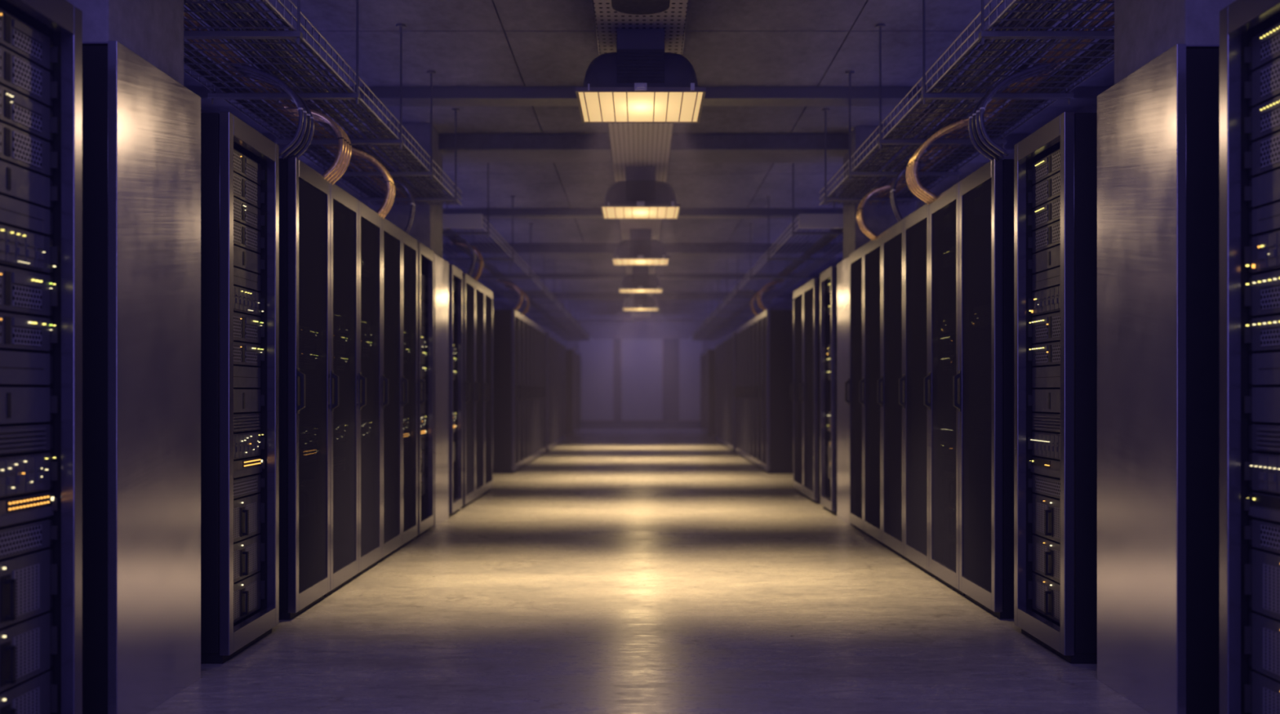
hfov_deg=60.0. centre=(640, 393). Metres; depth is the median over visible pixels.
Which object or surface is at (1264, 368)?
panel
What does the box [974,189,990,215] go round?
server
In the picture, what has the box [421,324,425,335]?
panel
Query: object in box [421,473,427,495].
server
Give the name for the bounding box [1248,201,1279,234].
panel
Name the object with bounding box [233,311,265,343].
server
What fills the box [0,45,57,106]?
server
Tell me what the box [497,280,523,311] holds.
cable bundle
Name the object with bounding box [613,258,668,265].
diffuser
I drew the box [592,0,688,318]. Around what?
cable tray
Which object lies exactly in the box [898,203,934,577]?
rack
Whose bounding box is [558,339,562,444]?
rack
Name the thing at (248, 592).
server
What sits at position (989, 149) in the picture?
cable bundle
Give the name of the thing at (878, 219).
column
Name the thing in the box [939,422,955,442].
shelf
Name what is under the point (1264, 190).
server
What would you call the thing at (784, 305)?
wall
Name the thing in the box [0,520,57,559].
vent unit
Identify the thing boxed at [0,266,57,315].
server
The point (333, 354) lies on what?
server
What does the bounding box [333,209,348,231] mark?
server
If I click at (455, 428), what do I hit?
switch
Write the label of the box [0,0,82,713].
rack
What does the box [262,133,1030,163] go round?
beam
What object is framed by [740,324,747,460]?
rack
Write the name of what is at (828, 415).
server
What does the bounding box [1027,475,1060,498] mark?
vent unit
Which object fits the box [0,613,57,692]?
server
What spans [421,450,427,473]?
server
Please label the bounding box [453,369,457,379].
server
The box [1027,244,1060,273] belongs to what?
server
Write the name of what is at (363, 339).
server
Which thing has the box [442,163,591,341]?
cable tray
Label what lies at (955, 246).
server
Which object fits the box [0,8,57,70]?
server
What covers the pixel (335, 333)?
server
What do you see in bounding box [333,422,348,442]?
server
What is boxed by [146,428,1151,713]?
floor
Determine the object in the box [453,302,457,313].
server
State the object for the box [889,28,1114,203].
cable bundle
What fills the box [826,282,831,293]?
server
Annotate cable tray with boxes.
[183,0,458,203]
[183,0,462,205]
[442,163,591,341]
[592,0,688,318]
[689,163,843,341]
[819,0,1114,205]
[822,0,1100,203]
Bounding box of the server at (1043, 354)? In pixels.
[1027,342,1060,365]
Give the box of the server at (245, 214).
[233,196,265,230]
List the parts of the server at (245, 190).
vent panel, vent panel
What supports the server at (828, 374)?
in the rack at (828, 322)
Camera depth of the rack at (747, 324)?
17.74 m
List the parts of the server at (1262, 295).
panel, vent panel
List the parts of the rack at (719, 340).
door, door panel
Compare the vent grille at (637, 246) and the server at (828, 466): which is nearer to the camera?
the server at (828, 466)
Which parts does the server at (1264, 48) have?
panel, vent panel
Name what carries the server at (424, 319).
in the rack at (425, 255)
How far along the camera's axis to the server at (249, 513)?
4.82 m
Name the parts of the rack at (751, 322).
handle, door, door panel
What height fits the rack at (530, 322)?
2.220 m
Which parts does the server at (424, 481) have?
handle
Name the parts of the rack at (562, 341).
door panel, door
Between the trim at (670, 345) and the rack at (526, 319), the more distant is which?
the trim at (670, 345)
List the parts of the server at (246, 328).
vent panel, vent panel, panel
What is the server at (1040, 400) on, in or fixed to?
in the rack at (1073, 640)
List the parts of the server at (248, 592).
vent panel, handle, vent panel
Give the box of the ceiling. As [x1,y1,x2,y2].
[183,0,1114,321]
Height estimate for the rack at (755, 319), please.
2.220 m
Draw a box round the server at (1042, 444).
[1027,431,1060,459]
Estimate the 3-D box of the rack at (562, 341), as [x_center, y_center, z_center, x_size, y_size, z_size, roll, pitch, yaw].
[-2.200,-0.020,24.299,1.000,2.220,0.593,0,0,0]
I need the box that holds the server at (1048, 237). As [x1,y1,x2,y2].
[1027,220,1060,253]
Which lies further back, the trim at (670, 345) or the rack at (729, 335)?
the trim at (670, 345)
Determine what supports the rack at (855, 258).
on the floor
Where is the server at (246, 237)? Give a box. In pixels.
[233,221,265,253]
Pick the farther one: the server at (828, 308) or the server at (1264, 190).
the server at (828, 308)
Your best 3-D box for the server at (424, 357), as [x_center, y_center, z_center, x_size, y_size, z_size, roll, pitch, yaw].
[-1.984,-0.282,8.565,0.572,0.117,0.536,0,0,0]
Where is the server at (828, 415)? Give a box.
[826,411,831,423]
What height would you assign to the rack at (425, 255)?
2.220 m
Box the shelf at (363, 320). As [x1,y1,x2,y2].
[360,320,373,337]
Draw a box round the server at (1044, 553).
[1027,534,1060,583]
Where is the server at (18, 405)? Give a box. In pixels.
[0,386,57,424]
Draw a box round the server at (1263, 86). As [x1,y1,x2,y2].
[1244,57,1279,106]
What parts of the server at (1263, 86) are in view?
vent panel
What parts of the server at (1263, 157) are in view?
vent panel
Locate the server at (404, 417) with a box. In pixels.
[403,417,408,431]
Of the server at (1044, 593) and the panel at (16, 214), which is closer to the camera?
the panel at (16, 214)
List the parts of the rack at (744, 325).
door, door panel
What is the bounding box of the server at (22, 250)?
[0,224,57,272]
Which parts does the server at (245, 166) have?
vent panel, vent panel, panel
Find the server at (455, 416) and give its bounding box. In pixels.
[453,412,457,423]
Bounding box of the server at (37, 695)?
[0,671,57,713]
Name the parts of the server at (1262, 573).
vent panel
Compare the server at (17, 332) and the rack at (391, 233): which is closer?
the server at (17, 332)
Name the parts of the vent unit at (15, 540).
vent panel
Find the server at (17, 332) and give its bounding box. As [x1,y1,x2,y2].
[0,312,57,351]
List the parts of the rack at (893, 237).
handle, door, door panel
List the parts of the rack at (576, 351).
door panel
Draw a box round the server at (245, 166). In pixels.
[233,148,265,185]
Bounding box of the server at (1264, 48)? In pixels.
[1244,22,1279,70]
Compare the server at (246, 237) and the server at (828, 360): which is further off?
the server at (828, 360)
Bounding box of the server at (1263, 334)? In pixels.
[1244,315,1279,351]
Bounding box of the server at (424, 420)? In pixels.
[421,414,427,429]
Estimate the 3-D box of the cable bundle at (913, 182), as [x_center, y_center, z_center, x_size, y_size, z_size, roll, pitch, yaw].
[1.740,-1.333,6.295,0.226,0.444,0.580,0,0,-36]
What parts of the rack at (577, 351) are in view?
door panel, door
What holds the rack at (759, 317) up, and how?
on the floor
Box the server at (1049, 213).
[1027,196,1060,230]
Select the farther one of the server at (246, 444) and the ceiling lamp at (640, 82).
the ceiling lamp at (640, 82)
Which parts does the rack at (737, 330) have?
handle, door, door panel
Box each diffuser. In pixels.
[578,92,702,121]
[602,207,679,218]
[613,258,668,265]
[619,288,662,293]
[623,308,657,311]
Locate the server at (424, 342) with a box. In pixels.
[421,335,427,349]
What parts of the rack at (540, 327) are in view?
door, door panel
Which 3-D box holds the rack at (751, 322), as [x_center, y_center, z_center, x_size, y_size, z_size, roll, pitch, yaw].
[2.182,-0.020,17.049,1.036,2.220,0.593,0,0,0]
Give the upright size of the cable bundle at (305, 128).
0.440 m
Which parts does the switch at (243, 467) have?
plate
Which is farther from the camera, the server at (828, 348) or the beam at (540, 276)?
the beam at (540, 276)
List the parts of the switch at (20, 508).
plate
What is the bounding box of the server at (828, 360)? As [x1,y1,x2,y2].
[826,356,831,368]
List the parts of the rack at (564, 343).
door panel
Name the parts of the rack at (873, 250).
handle, door, door panel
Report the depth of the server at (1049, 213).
4.82 m
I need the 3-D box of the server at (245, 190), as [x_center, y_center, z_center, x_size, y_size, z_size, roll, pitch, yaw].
[-1.984,-0.882,4.750,0.572,0.097,0.536,0,0,0]
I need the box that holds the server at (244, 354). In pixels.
[233,342,265,365]
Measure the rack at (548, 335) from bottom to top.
2.220 m
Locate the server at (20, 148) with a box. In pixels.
[0,121,57,175]
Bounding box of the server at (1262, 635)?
[1244,613,1279,681]
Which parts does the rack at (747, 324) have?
handle, door, door panel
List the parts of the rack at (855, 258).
handle, door, door panel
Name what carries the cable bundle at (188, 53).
in the cable tray at (198, 34)
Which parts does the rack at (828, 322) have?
mounting rail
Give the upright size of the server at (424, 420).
0.107 m
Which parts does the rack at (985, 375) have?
handle, door panel, door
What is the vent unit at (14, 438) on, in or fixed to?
in the rack at (60, 20)
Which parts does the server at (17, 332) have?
vent panel, vent panel, panel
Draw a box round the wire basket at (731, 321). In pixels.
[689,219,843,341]
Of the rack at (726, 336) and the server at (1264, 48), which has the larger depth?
the rack at (726, 336)
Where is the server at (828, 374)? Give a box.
[826,369,831,380]
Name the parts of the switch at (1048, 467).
plate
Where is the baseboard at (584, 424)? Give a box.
[581,421,700,428]
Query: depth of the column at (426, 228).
9.10 m
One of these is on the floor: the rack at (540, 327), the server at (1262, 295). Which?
the rack at (540, 327)
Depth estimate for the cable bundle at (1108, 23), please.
5.39 m
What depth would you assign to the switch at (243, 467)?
4.36 m
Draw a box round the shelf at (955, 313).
[939,312,955,333]
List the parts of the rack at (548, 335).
door panel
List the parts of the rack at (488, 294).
handle, door panel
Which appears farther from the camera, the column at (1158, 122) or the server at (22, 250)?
the column at (1158, 122)
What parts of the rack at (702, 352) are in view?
door, door panel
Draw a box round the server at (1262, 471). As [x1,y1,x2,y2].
[1244,453,1279,494]
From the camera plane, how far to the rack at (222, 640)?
4.44 m
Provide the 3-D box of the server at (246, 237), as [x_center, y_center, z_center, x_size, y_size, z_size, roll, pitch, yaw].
[-1.984,-0.678,4.750,0.572,0.095,0.536,0,0,0]
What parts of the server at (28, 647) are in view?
handle, vent panel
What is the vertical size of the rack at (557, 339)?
2.220 m
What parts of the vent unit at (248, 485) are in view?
vent panel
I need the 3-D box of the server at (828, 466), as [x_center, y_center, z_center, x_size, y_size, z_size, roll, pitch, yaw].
[2.030,0.720,10.180,0.580,0.162,0.536,0,0,0]
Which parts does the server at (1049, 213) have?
panel, vent panel, vent panel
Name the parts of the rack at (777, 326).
handle, door panel, door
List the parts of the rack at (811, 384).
handle, door panel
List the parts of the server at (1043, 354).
panel, vent panel, vent panel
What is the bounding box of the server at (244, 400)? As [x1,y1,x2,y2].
[233,389,265,413]
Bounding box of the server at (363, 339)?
[360,338,373,357]
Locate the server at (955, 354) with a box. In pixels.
[939,354,955,372]
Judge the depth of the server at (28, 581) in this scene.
3.09 m
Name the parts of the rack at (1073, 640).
mounting rail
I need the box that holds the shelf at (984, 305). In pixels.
[974,305,990,327]
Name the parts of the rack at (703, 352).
door panel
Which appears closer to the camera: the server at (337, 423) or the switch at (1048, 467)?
the switch at (1048, 467)
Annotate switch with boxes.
[0,493,57,527]
[233,457,265,478]
[421,429,427,439]
[453,424,457,432]
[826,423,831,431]
[942,442,955,457]
[1027,457,1060,478]
[1244,493,1279,522]
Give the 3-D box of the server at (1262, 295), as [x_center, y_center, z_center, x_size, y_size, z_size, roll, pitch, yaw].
[2.044,-0.282,2.970,0.572,0.117,0.536,0,0,0]
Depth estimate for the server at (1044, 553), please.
4.82 m
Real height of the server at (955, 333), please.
0.117 m
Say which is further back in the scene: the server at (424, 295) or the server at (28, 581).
the server at (424, 295)
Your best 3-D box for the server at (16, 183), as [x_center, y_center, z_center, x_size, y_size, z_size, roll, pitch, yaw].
[-1.984,-0.581,2.970,0.572,0.084,0.536,0,0,0]
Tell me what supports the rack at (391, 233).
on the floor
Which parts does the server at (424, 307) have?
vent panel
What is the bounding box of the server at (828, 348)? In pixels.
[826,344,831,355]
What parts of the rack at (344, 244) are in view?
handle, door panel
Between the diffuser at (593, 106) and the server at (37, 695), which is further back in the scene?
the diffuser at (593, 106)
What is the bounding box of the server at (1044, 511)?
[1027,493,1060,542]
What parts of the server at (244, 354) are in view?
vent panel, vent panel, panel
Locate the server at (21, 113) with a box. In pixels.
[0,84,57,140]
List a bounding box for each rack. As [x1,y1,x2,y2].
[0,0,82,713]
[200,111,279,664]
[279,157,329,620]
[324,182,358,597]
[352,200,382,578]
[377,216,401,564]
[397,230,417,550]
[413,241,434,538]
[448,264,462,517]
[460,272,475,508]
[471,280,484,502]
[481,286,493,496]
[493,309,519,473]
[517,312,524,470]
[521,315,528,467]
[526,318,532,464]
[529,321,535,462]
[533,323,538,460]
[537,325,542,457]
[540,328,545,456]
[545,331,551,452]
[549,333,553,450]
[551,335,555,448]
[554,337,558,447]
[556,338,559,445]
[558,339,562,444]
[560,341,564,443]
[562,342,565,442]
[565,349,576,435]
[574,351,577,434]
[576,351,578,433]
[577,352,579,432]
[578,352,581,431]
[700,353,702,431]
[701,351,703,432]
[702,351,705,433]
[703,350,706,434]
[705,349,715,435]
[715,342,718,441]
[719,340,722,444]
[723,337,727,447]
[725,335,729,448]
[728,333,732,450]
[730,331,736,452]
[733,328,741,456]
[737,325,743,457]
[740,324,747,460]
[743,320,751,462]
[746,318,755,465]
[751,315,759,467]
[755,313,764,471]
[759,309,793,473]
[790,285,805,497]
[800,277,820,504]
[820,266,836,515]
[844,245,867,535]
[858,232,886,547]
[877,218,908,561]
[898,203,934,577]
[924,182,964,596]
[952,158,1013,619]
[1013,111,1097,664]
[1219,0,1279,713]
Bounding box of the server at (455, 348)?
[453,343,457,355]
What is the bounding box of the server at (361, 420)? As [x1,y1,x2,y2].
[360,420,373,438]
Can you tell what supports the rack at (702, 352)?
on the floor
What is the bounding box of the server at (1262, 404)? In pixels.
[1244,387,1279,422]
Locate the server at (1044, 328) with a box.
[1027,311,1060,343]
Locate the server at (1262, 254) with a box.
[1244,230,1279,272]
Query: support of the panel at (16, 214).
attached to the rack at (60, 20)
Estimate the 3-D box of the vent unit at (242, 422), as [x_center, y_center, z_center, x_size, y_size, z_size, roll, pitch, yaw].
[-1.988,0.129,4.750,0.563,0.075,0.536,0,0,0]
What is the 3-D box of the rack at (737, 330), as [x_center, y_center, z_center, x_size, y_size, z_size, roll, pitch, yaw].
[2.182,-0.020,19.450,1.036,2.220,0.593,0,0,0]
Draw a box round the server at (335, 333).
[333,333,348,354]
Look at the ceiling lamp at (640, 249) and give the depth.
13.81 m
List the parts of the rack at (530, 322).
handle, door panel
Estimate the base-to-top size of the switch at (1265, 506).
0.071 m
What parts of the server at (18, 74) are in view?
vent panel, vent panel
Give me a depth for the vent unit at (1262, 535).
3.15 m
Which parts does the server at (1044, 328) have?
panel, vent panel, vent panel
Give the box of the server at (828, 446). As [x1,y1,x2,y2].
[826,441,831,461]
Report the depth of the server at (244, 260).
4.84 m
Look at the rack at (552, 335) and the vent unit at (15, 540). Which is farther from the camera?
the rack at (552, 335)
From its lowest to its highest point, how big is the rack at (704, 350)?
2.220 m
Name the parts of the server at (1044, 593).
vent panel, handle, vent panel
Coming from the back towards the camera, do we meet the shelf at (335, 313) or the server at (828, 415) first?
the server at (828, 415)
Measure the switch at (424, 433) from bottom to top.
0.071 m
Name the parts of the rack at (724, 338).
door, door panel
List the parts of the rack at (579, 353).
door panel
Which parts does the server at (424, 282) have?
vent panel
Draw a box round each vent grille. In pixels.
[617,48,664,83]
[630,240,651,254]
[632,274,648,285]
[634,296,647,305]
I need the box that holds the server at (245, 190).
[233,172,265,208]
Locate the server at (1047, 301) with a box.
[1027,285,1060,315]
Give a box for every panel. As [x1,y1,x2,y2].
[0,195,53,234]
[0,350,53,384]
[233,266,261,291]
[233,365,261,387]
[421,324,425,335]
[621,338,662,421]
[1031,266,1060,290]
[1031,365,1060,387]
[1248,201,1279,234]
[1248,351,1279,384]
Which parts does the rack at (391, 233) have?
handle, door panel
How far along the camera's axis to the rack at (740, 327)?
18.98 m
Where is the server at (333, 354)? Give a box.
[333,354,348,371]
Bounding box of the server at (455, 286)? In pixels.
[453,280,457,291]
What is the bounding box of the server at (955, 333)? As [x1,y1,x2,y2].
[939,333,955,355]
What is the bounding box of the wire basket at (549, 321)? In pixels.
[442,217,591,341]
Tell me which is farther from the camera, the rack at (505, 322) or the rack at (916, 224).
the rack at (505, 322)
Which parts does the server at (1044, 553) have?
vent panel, handle, vent panel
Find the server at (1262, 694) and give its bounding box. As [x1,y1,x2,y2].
[1244,671,1279,713]
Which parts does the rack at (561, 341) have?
door panel, door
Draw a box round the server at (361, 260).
[360,260,373,276]
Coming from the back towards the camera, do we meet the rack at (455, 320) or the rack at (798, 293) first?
the rack at (798, 293)
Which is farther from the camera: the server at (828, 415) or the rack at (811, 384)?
the rack at (811, 384)
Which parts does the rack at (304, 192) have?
handle, door panel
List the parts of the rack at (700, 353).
door panel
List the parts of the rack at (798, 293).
handle, door, door panel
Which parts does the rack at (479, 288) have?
handle, door panel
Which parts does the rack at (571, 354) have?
door, door panel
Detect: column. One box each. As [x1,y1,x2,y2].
[66,0,200,713]
[368,123,448,527]
[836,126,915,525]
[1097,0,1235,713]
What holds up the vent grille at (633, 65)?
attached to the ceiling lamp at (640, 82)
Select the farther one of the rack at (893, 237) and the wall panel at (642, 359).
the wall panel at (642, 359)
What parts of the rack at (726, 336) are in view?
door panel, door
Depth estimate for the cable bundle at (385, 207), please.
6.98 m
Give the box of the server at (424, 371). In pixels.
[421,365,427,377]
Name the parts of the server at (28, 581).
handle, vent panel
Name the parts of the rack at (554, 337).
door panel, door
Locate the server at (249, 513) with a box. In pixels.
[233,493,265,542]
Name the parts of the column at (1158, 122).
trim, panel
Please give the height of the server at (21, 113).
0.092 m
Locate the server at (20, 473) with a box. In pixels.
[0,453,57,497]
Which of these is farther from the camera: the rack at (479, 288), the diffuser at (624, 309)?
the diffuser at (624, 309)
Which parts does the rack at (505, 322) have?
door, handle, door panel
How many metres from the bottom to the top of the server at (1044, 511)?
0.177 m
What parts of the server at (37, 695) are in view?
handle, vent panel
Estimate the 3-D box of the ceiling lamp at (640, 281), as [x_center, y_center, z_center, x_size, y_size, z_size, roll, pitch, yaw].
[0.000,-1.933,18.091,0.720,0.537,0.738,0,0,0]
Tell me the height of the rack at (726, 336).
2.220 m
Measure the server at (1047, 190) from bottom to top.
0.097 m
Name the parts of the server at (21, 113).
vent panel, vent panel, panel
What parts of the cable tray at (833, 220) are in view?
hanger rod, hanger rod, hanger rod, hanger rod, hanger rod, hanger rod, hanger rod, hanger rod, hanger rod, rail, hanger rod, hanger rod, plate, hanger rod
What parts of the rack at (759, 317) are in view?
handle, door, door panel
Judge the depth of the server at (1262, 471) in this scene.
3.15 m
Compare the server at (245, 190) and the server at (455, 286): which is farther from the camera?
the server at (455, 286)
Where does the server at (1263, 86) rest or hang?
in the rack at (1241, 20)
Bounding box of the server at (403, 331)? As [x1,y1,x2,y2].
[403,330,408,345]
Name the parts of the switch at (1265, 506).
plate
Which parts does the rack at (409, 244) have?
handle, door panel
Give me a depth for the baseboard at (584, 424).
33.97 m
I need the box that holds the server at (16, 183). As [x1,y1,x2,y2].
[0,160,57,207]
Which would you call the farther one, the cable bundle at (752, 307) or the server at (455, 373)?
the cable bundle at (752, 307)
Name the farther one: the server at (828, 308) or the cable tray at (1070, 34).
the server at (828, 308)
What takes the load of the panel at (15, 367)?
attached to the rack at (60, 20)
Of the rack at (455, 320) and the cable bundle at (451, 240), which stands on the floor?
the rack at (455, 320)
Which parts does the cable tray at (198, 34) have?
hanger rod, hanger rod, hanger rod, hanger rod, hanger rod, hanger rod, hanger rod, hanger rod, hanger rod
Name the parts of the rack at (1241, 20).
mounting rail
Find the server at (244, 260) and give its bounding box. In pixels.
[233,244,265,273]
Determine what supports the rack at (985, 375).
on the floor
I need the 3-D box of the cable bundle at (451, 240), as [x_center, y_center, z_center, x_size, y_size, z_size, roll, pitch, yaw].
[-1.855,-1.539,20.050,0.142,0.036,19.900,0,0,0]
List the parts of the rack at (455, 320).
mounting rail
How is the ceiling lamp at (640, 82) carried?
hanging from the ceiling
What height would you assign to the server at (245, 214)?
0.092 m
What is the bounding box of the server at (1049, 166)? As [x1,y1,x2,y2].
[1027,147,1060,184]
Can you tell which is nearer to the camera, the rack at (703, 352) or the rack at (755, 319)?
the rack at (755, 319)
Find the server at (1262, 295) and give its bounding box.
[1244,270,1279,315]
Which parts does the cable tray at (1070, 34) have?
hanger rod, hanger rod, hanger rod, hanger rod, hanger rod, hanger rod, hanger rod, hanger rod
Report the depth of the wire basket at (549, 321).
15.48 m
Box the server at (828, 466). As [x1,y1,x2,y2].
[826,461,831,479]
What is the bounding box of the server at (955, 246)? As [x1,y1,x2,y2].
[939,246,955,266]
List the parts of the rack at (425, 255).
handle, mounting rail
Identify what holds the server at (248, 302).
in the rack at (222, 640)
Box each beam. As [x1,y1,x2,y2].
[185,86,1110,106]
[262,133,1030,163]
[442,208,918,218]
[442,243,843,257]
[466,273,820,279]
[493,292,793,301]
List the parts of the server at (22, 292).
vent panel, vent panel, panel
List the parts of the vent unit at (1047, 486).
vent panel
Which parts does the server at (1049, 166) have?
panel, vent panel, vent panel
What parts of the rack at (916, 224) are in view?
handle, door panel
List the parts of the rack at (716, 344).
door panel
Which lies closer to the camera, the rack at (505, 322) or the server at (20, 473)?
the server at (20, 473)
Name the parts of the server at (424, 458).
handle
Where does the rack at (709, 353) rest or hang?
on the floor
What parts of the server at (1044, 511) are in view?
vent panel, handle, vent panel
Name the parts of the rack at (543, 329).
handle, door, door panel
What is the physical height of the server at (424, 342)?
0.103 m
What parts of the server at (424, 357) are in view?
vent panel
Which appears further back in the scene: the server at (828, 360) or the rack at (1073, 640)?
the server at (828, 360)
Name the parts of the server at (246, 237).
vent panel, vent panel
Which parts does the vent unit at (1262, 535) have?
vent panel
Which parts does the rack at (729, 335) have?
door, door panel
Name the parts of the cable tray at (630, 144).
plate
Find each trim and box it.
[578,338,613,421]
[613,338,620,421]
[663,338,678,421]
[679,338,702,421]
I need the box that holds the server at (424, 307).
[421,300,427,313]
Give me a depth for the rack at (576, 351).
29.60 m
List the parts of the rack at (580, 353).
door panel, door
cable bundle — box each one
[183,9,407,203]
[183,40,393,203]
[222,60,314,160]
[282,103,351,185]
[331,144,395,219]
[375,176,415,234]
[442,228,568,333]
[444,235,475,276]
[450,240,483,280]
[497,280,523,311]
[504,284,529,315]
[710,228,843,333]
[750,286,775,315]
[756,280,784,311]
[856,182,902,240]
[869,0,1114,203]
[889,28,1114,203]
[889,160,934,222]
[906,113,992,204]
[968,59,1066,160]
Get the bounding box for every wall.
[200,108,511,310]
[533,321,747,421]
[769,106,1097,310]
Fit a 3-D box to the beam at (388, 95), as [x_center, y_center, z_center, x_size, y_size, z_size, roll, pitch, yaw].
[0.000,-2.158,8.060,6.800,0.085,0.220,0,0,0]
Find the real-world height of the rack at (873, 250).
2.220 m
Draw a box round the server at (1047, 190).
[1027,171,1060,208]
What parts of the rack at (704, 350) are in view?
door, door panel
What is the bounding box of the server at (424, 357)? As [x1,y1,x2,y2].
[421,349,427,364]
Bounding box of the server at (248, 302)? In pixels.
[233,285,265,315]
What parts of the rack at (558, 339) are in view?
door panel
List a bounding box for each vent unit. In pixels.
[0,424,53,455]
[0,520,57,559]
[233,413,261,432]
[233,475,265,498]
[333,456,348,473]
[421,439,427,449]
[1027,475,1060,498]
[1031,413,1060,432]
[1244,520,1279,553]
[1248,424,1279,453]
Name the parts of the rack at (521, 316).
handle, door panel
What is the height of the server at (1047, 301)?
0.103 m
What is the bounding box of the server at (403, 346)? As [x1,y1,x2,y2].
[403,346,408,362]
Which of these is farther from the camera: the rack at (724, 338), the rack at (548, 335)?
the rack at (724, 338)
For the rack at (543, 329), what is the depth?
19.43 m
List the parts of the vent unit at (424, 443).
vent panel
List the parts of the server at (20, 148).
vent panel, vent panel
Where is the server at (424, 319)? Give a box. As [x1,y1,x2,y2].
[421,313,427,325]
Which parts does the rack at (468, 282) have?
handle, door panel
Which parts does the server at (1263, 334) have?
panel, vent panel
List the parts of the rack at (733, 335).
door panel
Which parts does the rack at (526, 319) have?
handle, door panel, door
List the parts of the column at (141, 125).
trim, panel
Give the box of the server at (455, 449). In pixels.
[453,442,457,462]
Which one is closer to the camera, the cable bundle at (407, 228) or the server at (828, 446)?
the cable bundle at (407, 228)
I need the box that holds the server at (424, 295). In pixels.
[421,287,427,301]
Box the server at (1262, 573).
[1244,549,1279,620]
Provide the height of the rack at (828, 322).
2.220 m
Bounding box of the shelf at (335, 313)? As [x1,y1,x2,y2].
[333,312,348,331]
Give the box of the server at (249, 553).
[233,534,265,582]
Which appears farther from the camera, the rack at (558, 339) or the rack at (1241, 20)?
the rack at (558, 339)
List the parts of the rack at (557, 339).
door panel, door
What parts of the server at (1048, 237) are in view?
vent panel, vent panel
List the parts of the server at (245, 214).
vent panel, vent panel, panel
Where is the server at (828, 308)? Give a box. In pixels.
[826,304,831,315]
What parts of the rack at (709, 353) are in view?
door panel, door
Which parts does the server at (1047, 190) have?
vent panel, vent panel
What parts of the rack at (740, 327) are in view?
handle, door, door panel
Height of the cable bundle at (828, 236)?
0.036 m
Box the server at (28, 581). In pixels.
[0,549,57,628]
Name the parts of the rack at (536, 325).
handle, door, door panel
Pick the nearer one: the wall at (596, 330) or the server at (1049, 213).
the server at (1049, 213)
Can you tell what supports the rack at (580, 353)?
on the floor
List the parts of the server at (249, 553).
vent panel, handle, vent panel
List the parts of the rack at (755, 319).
handle, door, door panel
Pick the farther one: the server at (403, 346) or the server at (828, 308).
the server at (828, 308)
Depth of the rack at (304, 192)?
5.46 m
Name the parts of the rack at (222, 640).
mounting rail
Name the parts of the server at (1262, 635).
vent panel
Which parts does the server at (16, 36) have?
vent panel, vent panel, panel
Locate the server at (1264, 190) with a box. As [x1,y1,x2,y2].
[1244,168,1279,207]
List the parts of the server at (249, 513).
vent panel, handle, vent panel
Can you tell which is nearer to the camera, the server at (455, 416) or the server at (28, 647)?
the server at (28, 647)
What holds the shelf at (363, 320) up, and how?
in the rack at (370, 224)
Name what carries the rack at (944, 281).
on the floor
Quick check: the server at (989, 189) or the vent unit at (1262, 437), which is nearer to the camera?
the vent unit at (1262, 437)
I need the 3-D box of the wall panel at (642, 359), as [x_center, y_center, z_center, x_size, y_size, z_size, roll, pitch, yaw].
[0.041,-0.405,33.970,1.268,2.510,0.060,0,0,0]
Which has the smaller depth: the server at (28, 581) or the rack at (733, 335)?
the server at (28, 581)
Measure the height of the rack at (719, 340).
2.220 m
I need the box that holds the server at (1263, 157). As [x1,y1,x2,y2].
[1244,131,1279,175]
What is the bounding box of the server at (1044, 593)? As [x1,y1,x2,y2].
[1027,573,1060,623]
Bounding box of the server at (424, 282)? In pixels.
[421,274,427,288]
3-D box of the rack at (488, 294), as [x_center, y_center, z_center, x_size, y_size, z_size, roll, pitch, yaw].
[-2.132,-0.020,12.050,1.036,2.220,0.653,0,0,0]
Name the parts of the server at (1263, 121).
panel, vent panel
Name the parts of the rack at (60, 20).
mounting rail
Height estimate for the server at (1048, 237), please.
0.095 m
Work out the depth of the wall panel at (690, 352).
33.94 m
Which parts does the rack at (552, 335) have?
door panel, door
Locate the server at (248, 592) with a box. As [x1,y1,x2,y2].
[233,572,265,623]
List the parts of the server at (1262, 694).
vent panel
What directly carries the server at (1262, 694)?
in the rack at (1241, 20)
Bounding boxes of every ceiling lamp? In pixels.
[575,28,706,123]
[600,165,680,219]
[611,229,669,265]
[617,266,662,293]
[622,293,658,311]
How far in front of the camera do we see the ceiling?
7.75 m
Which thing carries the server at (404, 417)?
in the rack at (409, 244)
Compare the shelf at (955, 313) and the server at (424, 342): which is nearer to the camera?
the shelf at (955, 313)
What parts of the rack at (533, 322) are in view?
handle, door panel, door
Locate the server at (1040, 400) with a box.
[1027,389,1060,413]
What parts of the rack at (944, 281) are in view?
handle, door panel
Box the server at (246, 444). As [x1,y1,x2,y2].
[233,431,265,459]
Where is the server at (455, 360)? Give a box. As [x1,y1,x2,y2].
[453,355,457,368]
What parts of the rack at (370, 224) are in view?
handle, door panel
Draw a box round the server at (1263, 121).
[1244,95,1279,140]
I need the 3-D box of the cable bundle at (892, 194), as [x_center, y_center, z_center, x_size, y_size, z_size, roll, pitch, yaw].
[1.798,-1.334,7.329,0.311,0.435,0.087,0,0,-13]
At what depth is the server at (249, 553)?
4.82 m

